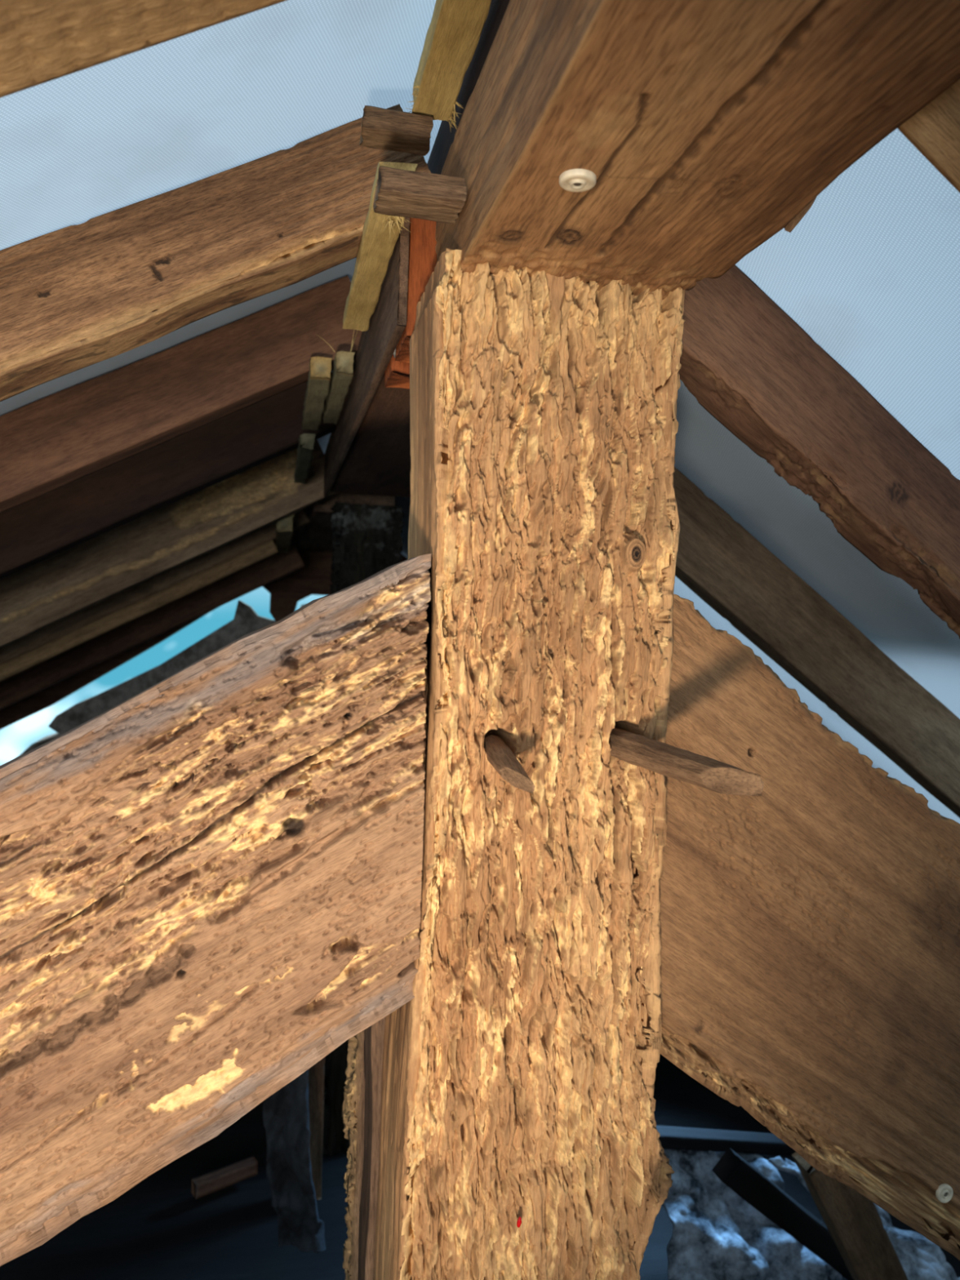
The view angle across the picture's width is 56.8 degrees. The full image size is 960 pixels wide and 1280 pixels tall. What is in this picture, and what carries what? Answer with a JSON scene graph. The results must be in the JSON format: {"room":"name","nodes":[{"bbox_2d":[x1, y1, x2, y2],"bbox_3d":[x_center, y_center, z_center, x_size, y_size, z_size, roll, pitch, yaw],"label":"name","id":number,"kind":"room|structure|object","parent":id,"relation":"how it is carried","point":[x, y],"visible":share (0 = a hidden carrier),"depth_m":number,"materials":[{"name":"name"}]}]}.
{"room":"attic","nodes":[
{"label":"attic","id":0,"kind":"room"},
{"bbox_2d":[17,600,306,756],"bbox_3d":[-1.085,0.583,4.623,5.400,1.601,0.250,2,2,-13],"label":"wall","id":1,"kind":"structure","parent":0,"point":[246,620],"depth_m":4.37,"materials":[{"name":"stone"}]},
{"bbox_2d":[0,528,407,729],"bbox_3d":[-1.915,0.055,4.285,3.600,1.729,0.120,2,2,-13],"label":"wall","id":2,"kind":"structure","parent":0,"point":[285,592],"depth_m":4.38,"materials":[{"name":"brown wood"}]},
{"bbox_2d":[0,0,959,823],"bbox_3d":[-0.356,0.200,1.517,5.200,1.731,6.300,2,2,-13],"label":"roof underlay","id":3,"kind":"structure","parent":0,"point":[870,272],"depth_m":0.89,"materials":[{"name":"grey fabric"}]},
{"bbox_2d":[0,539,278,681],"bbox_3d":[-1.867,0.285,2.718,2.402,1.310,0.052,2,2,-13],"label":"batten","id":4,"kind":"object","parent":3,"relation":"hanging from","point":[126,615],"visible":0.83,"depth_m":2.85,"materials":[{"name":"beige wood"}]},
{"bbox_2d":[0,1053,959,1279],"bbox_3d":[-0.413,1.492,1.602,5.600,0.001,6.800,2,2,-13],"label":"floor","id":5,"kind":"structure","parent":0,"point":[157,1229],"depth_m":2.22,"materials":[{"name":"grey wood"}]},
{"bbox_2d":[191,1155,257,1199],"bbox_3d":[-0.671,1.413,2.335,0.169,0.038,0.032,1,2,-39],"label":"timber","id":6,"kind":"object","parent":5,"relation":"on","point":[220,1179],"visible":1,"depth_m":2.32,"materials":[{"name":"brown wood"}]},
{"bbox_2d":[262,1070,325,1253],"bbox_3d":[-0.420,1.153,1.965,0.159,0.417,0.123,3,2,17],"label":"wooden post","id":7,"kind":"object","parent":5,"relation":"on","point":[286,1113],"visible":0.92,"depth_m":1.96,"materials":[{"name":"grey wood"}]},
{"bbox_2d":[307,1057,324,1199],"bbox_3d":[-0.434,0.841,2.322,0.074,1.240,0.064,2,2,-13],"label":"timber","id":8,"kind":"object","parent":5,"relation":"on","point":[316,1073],"visible":0.16,"depth_m":2.31,"materials":[{"name":"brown wood"}]},
{"bbox_2d":[342,1030,364,1279],"bbox_3d":[-0.071,0.765,1.202,0.236,1.400,0.062,2,2,-13],"label":"wooden post","id":9,"kind":"object","parent":5,"relation":"on","point":[353,1104],"visible":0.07,"depth_m":1.15,"materials":[{"name":"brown wood"}]},
{"bbox_2d":[322,502,404,1155],"bbox_3d":[-0.361,0.540,2.590,0.204,1.850,0.171,2,2,-13],"label":"post","id":10,"kind":"object","parent":5,"relation":"on","point":[367,540],"visible":0.27,"depth_m":2.51,"materials":[{"name":"brown wood"}]},
{"bbox_2d":[298,453,395,552],"bbox_3d":[-0.585,-0.496,3.575,0.244,0.173,1.900,2,2,-13],"label":"ridge beam","id":11,"kind":"structure","parent":10,"relation":"on","point":[316,536],"depth_m":2.90,"materials":[{"name":"grey wood"}]},
{"bbox_2d":[0,539,304,709],"bbox_3d":[-2.018,0.171,3.403,2.611,1.593,0.124,2,2,-13],"label":"rafter","id":12,"kind":"object","parent":11,"relation":"attached to","point":[24,684],"visible":0.33,"depth_m":3.50,"materials":[{"name":"brown wood"}]},
{"bbox_2d":[0,509,309,665],"bbox_3d":[-1.811,0.114,2.719,2.502,1.470,0.103,2,2,-13],"label":"rafter","id":13,"kind":"object","parent":11,"relation":"attached to","point":[124,599],"visible":0.21,"depth_m":2.83,"materials":[{"name":"brown wood"}]},
{"bbox_2d":[275,514,294,552],"bbox_3d":[-0.671,-0.351,3.026,0.055,0.055,0.983,2,2,-13],"label":"batten","id":14,"kind":"object","parent":13,"relation":"attached to","point":[284,529],"visible":0.93,"depth_m":2.63,"materials":[{"name":"brown wood"}]},
{"bbox_2d":[330,373,410,497],"bbox_3d":[-0.157,-0.457,1.842,0.225,0.153,1.290,2,2,-13],"label":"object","id":15,"kind":"structure","parent":10,"relation":"on","point":[377,461],"depth_m":1.81,"materials":[{"name":"brown wood"}]},
{"bbox_2d":[0,372,336,579],"bbox_3d":[-1.506,0.046,1.747,2.455,1.396,0.078,2,2,-13],"label":"rafter","id":16,"kind":"object","parent":15,"relation":"attached to","point":[34,531],"visible":0.65,"depth_m":1.88,"materials":[{"name":"brown wood"}]},
{"bbox_2d":[293,433,315,484],"bbox_3d":[-0.424,-0.427,2.130,0.036,0.035,0.534,2,2,-13],"label":"batten","id":17,"kind":"object","parent":16,"relation":"attached to","point":[304,455],"visible":1,"depth_m":1.99,"materials":[{"name":"brown wood"}]},
{"bbox_2d":[0,439,339,648],"bbox_3d":[-1.664,0.110,2.228,2.569,1.500,0.086,2,2,-13],"label":"rafter","id":18,"kind":"object","parent":15,"relation":"attached to","point":[44,593],"visible":0.65,"depth_m":2.36,"materials":[{"name":"brown wood"}]},
{"bbox_2d":[0,275,362,512],"bbox_3d":[-1.394,0.052,1.259,2.454,1.381,0.077,2,2,-13],"label":"rafter","id":19,"kind":"object","parent":15,"relation":"attached to","point":[55,441],"visible":0.91,"depth_m":1.42,"materials":[{"name":"brown wood"}]},
{"bbox_2d":[302,355,332,430],"bbox_3d":[-0.306,-0.447,1.644,0.037,0.036,0.434,2,2,-13],"label":"batten","id":20,"kind":"object","parent":19,"relation":"attached to","point":[320,367],"visible":0.99,"depth_m":1.52,"materials":[{"name":"brown wood"}]},
{"bbox_2d":[320,217,409,504],"bbox_3d":[-0.279,-0.434,1.815,0.012,0.124,1.750,2,2,-13],"label":"board","id":21,"kind":"object","parent":15,"relation":"attached to","point":[376,347],"visible":0.84,"depth_m":1.21,"materials":[{"name":"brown wood"}]},
{"bbox_2d":[316,331,357,424],"bbox_3d":[-0.269,-0.477,1.597,0.070,0.092,0.418,2,2,-13],"label":"batten","id":22,"kind":"object","parent":21,"relation":"attached to","point":[342,375],"visible":0.92,"depth_m":1.50,"materials":[{"name":"brown wood"}]},
{"bbox_2d":[342,161,417,331],"bbox_3d":[-0.123,-0.434,1.048,0.047,0.038,0.456,2,2,-13],"label":"batten","id":23,"kind":"object","parent":21,"relation":"attached to","point":[380,232],"visible":0.77,"depth_m":1.02,"materials":[{"name":"brown wood"}]},
{"bbox_2d":[384,354,409,389],"bbox_3d":[-0.085,-0.405,1.152,0.069,0.143,0.080,2,2,-13],"label":"block","id":24,"kind":"object","parent":21,"relation":"attached to","point":[397,374],"visible":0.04,"depth_m":1.13,"materials":[{"name":"brown wood"}]},
{"bbox_2d":[395,217,437,363],"bbox_3d":[-0.058,-0.405,1.037,0.069,0.138,0.105,2,2,-13],"label":"block","id":25,"kind":"object","parent":21,"relation":"attached to","point":[422,259],"visible":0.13,"depth_m":0.98,"materials":[{"name":"brown wood"}]},
{"bbox_2d":[673,466,959,817],"bbox_3d":[0.916,0.244,1.705,2.036,1.510,0.058,2,2,-13],"label":"rafter","id":26,"kind":"object","parent":15,"relation":"attached to","point":[718,559],"visible":0.62,"depth_m":1.60,"materials":[{"name":"brown wood"}]},
{"bbox_2d":[373,248,684,1279],"bbox_3d":[0.041,0.583,0.939,0.284,1.880,0.173,2,2,-13],"label":"post","id":27,"kind":"object","parent":5,"relation":"on","point":[518,1073],"visible":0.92,"depth_m":0.85,"materials":[{"name":"brown wood"}]},
{"bbox_2d":[0,553,431,1266],"bbox_3d":[-0.761,0.448,0.742,1.400,1.102,0.152,2,2,-13],"label":"brace","id":28,"kind":"object","parent":27,"relation":"attached to","point":[211,880],"visible":1,"depth_m":0.79,"materials":[{"name":"brown wood"}]},
{"bbox_2d":[357,1017,385,1279],"bbox_3d":[-0.025,0.770,1.079,0.245,1.400,0.093,2,2,-13],"label":"plank","id":29,"kind":"object","parent":27,"relation":"attached to","point":[374,1034],"visible":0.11,"depth_m":1.01,"materials":[{"name":"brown wood"}]},
{"bbox_2d":[484,734,534,794],"bbox_3d":[0.025,0.112,0.813,0.024,0.032,0.137,2,2,-12],"label":"wooden peg","id":30,"kind":"object","parent":27,"relation":"attached to","point":[501,757],"visible":0.99,"depth_m":0.80,"materials":[{"name":"brown wood"}]},
{"bbox_2d":[516,1216,521,1227],"bbox_3d":[0.037,0.554,0.845,0.004,0.010,0.004,3,2,40],"label":"shell","id":31,"kind":"object","parent":27,"relation":"attached to","point":[519,1220],"visible":1,"depth_m":0.84,"materials":[{"name":"red"}]},
{"bbox_2d":[608,728,764,795],"bbox_3d":[0.169,0.107,0.787,0.032,0.029,0.251,2,2,-17],"label":"wooden peg","id":32,"kind":"object","parent":27,"relation":"attached to","point":[660,757],"visible":0.95,"depth_m":0.74,"materials":[{"name":"brown wood"}]},
{"bbox_2d":[435,0,959,300],"bbox_3d":[0.273,-0.385,0.080,0.236,0.148,1.860,2,2,-13],"label":"ridge beam","id":33,"kind":"structure","parent":27,"relation":"on","point":[704,128],"depth_m":0.58,"materials":[{"name":"brown wood"}]},
{"bbox_2d":[0,0,287,97],"bbox_3d":[-0.818,-0.095,0.354,1.761,1.007,0.095,2,2,-13],"label":"rafter","id":34,"kind":"object","parent":33,"relation":"attached to","point":[42,42],"visible":1,"depth_m":0.51,"materials":[{"name":"beige wood"}]},
{"bbox_2d":[373,166,466,223],"bbox_3d":[-0.054,-0.397,0.791,0.078,0.024,0.050,2,2,-13],"label":"batten offcut","id":35,"kind":"object","parent":33,"relation":"attached to","point":[432,197],"visible":1,"depth_m":0.78,"materials":[{"name":"brown wood"}]},
{"bbox_2d":[404,0,491,128],"bbox_3d":[0.004,-0.524,0.665,0.056,0.049,0.493,2,2,-13],"label":"batten","id":36,"kind":"object","parent":33,"relation":"on","point":[455,27],"visible":1,"depth_m":0.80,"materials":[{"name":"brown wood"}]},
{"bbox_2d":[359,105,433,155],"bbox_3d":[-0.084,-0.511,0.891,0.072,0.025,0.040,2,2,-13],"label":"batten offcut","id":37,"kind":"object","parent":36,"relation":"attached to","point":[385,129],"visible":1,"depth_m":0.88,"materials":[{"name":"brown wood"}]},
{"bbox_2d":[426,0,510,174],"bbox_3d":[0.119,-0.519,0.419,0.063,0.088,2.600,2,2,-13],"label":"board","id":38,"kind":"object","parent":33,"relation":"on","point":[444,140],"visible":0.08,"depth_m":0.85,"materials":[{"name":"brown wood"}]},
{"bbox_2d":[0,103,431,401],"bbox_3d":[-1.225,0.038,0.785,2.370,1.334,0.079,2,2,-13],"label":"rafter","id":39,"kind":"object","parent":38,"relation":"attached to","point":[73,298],"visible":0.88,"depth_m":0.94,"materials":[{"name":"brown wood"}]},
{"bbox_2d":[559,168,596,191],"bbox_3d":[0.071,-0.334,0.646,0.027,0.006,0.027,2,2,-13],"label":"washer","id":40,"kind":"object","parent":33,"relation":"attached to","point":[573,180],"visible":1,"depth_m":0.64,"materials":[{"name":"white ceramic"}]},
{"bbox_2d":[783,196,816,232],"bbox_3d":[0.258,-0.353,0.705,0.021,0.048,0.044,2,2,-4],"label":"wooden peg","id":41,"kind":"object","parent":33,"relation":"attached to","point":[792,224],"visible":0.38,"depth_m":0.71,"materials":[{"name":"brown wood"}]},
{"bbox_2d":[678,264,959,639],"bbox_3d":[0.989,0.217,1.198,1.925,1.422,0.078,2,2,-13],"label":"rafter","id":42,"kind":"object","parent":33,"relation":"attached to","point":[744,359],"visible":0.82,"depth_m":1.01,"materials":[{"name":"brown wood"}]},
{"bbox_2d":[897,79,959,192],"bbox_3d":[0.807,0.009,0.675,1.323,0.991,0.081,2,2,-13],"label":"rafter","id":43,"kind":"object","parent":33,"relation":"attached to","point":[934,131],"visible":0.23,"depth_m":0.57,"materials":[{"name":"beige wood"}]},
{"bbox_2d":[658,594,959,1260],"bbox_3d":[0.842,0.631,1.135,1.433,1.341,0.124,2,2,-13],"label":"brace","id":44,"kind":"object","parent":27,"relation":"attached to","point":[810,925],"visible":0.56,"depth_m":0.95,"materials":[{"name":"brown wood"}]},
{"bbox_2d":[935,1183,953,1203],"bbox_3d":[0.523,0.623,0.998,0.020,0.020,0.005,2,2,-13],"label":"washer","id":45,"kind":"object","parent":44,"relation":"attached to","point":[944,1193],"visible":1,"depth_m":1.00,"materials":[{"name":"beige plastic"}]},
{"bbox_2d":[662,1149,842,1279],"bbox_3d":[0.664,1.390,2.137,0.472,0.291,0.343,2,2,-2],"label":"insulation","id":46,"kind":"object","parent":5,"relation":"on","point":[717,1234],"visible":0.67,"depth_m":2.09},
{"bbox_2d":[656,1124,795,1156],"bbox_3d":[0.596,1.276,2.262,0.517,0.112,0.052,2,2,-13],"label":"timber","id":47,"kind":"object","parent":46,"relation":"on","point":[676,1138],"visible":0.63,"depth_m":2.25,"materials":[{"name":"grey wood"}]},
{"bbox_2d":[711,1147,853,1279],"bbox_3d":[0.649,1.196,1.833,0.458,0.399,0.048,1,2,-32],"label":"timber","id":48,"kind":"object","parent":5,"relation":"on","point":[744,1180],"visible":0.87,"depth_m":1.78,"materials":[{"name":"brown wood"}]},
{"bbox_2d":[791,1151,907,1279],"bbox_3d":[0.751,1.174,1.769,0.349,0.454,0.077,1,2,-33],"label":"timber","id":49,"kind":"object","parent":5,"relation":"on","point":[853,1221],"visible":0.79,"depth_m":1.74,"materials":[{"name":"brown wood"}]},
{"bbox_2d":[768,1155,959,1279],"bbox_3d":[0.952,1.392,2.061,0.532,0.300,0.169,3,2,28],"label":"insulation","id":50,"kind":"object","parent":5,"relation":"on","point":[920,1258],"visible":0.43,"depth_m":2.05}
]}

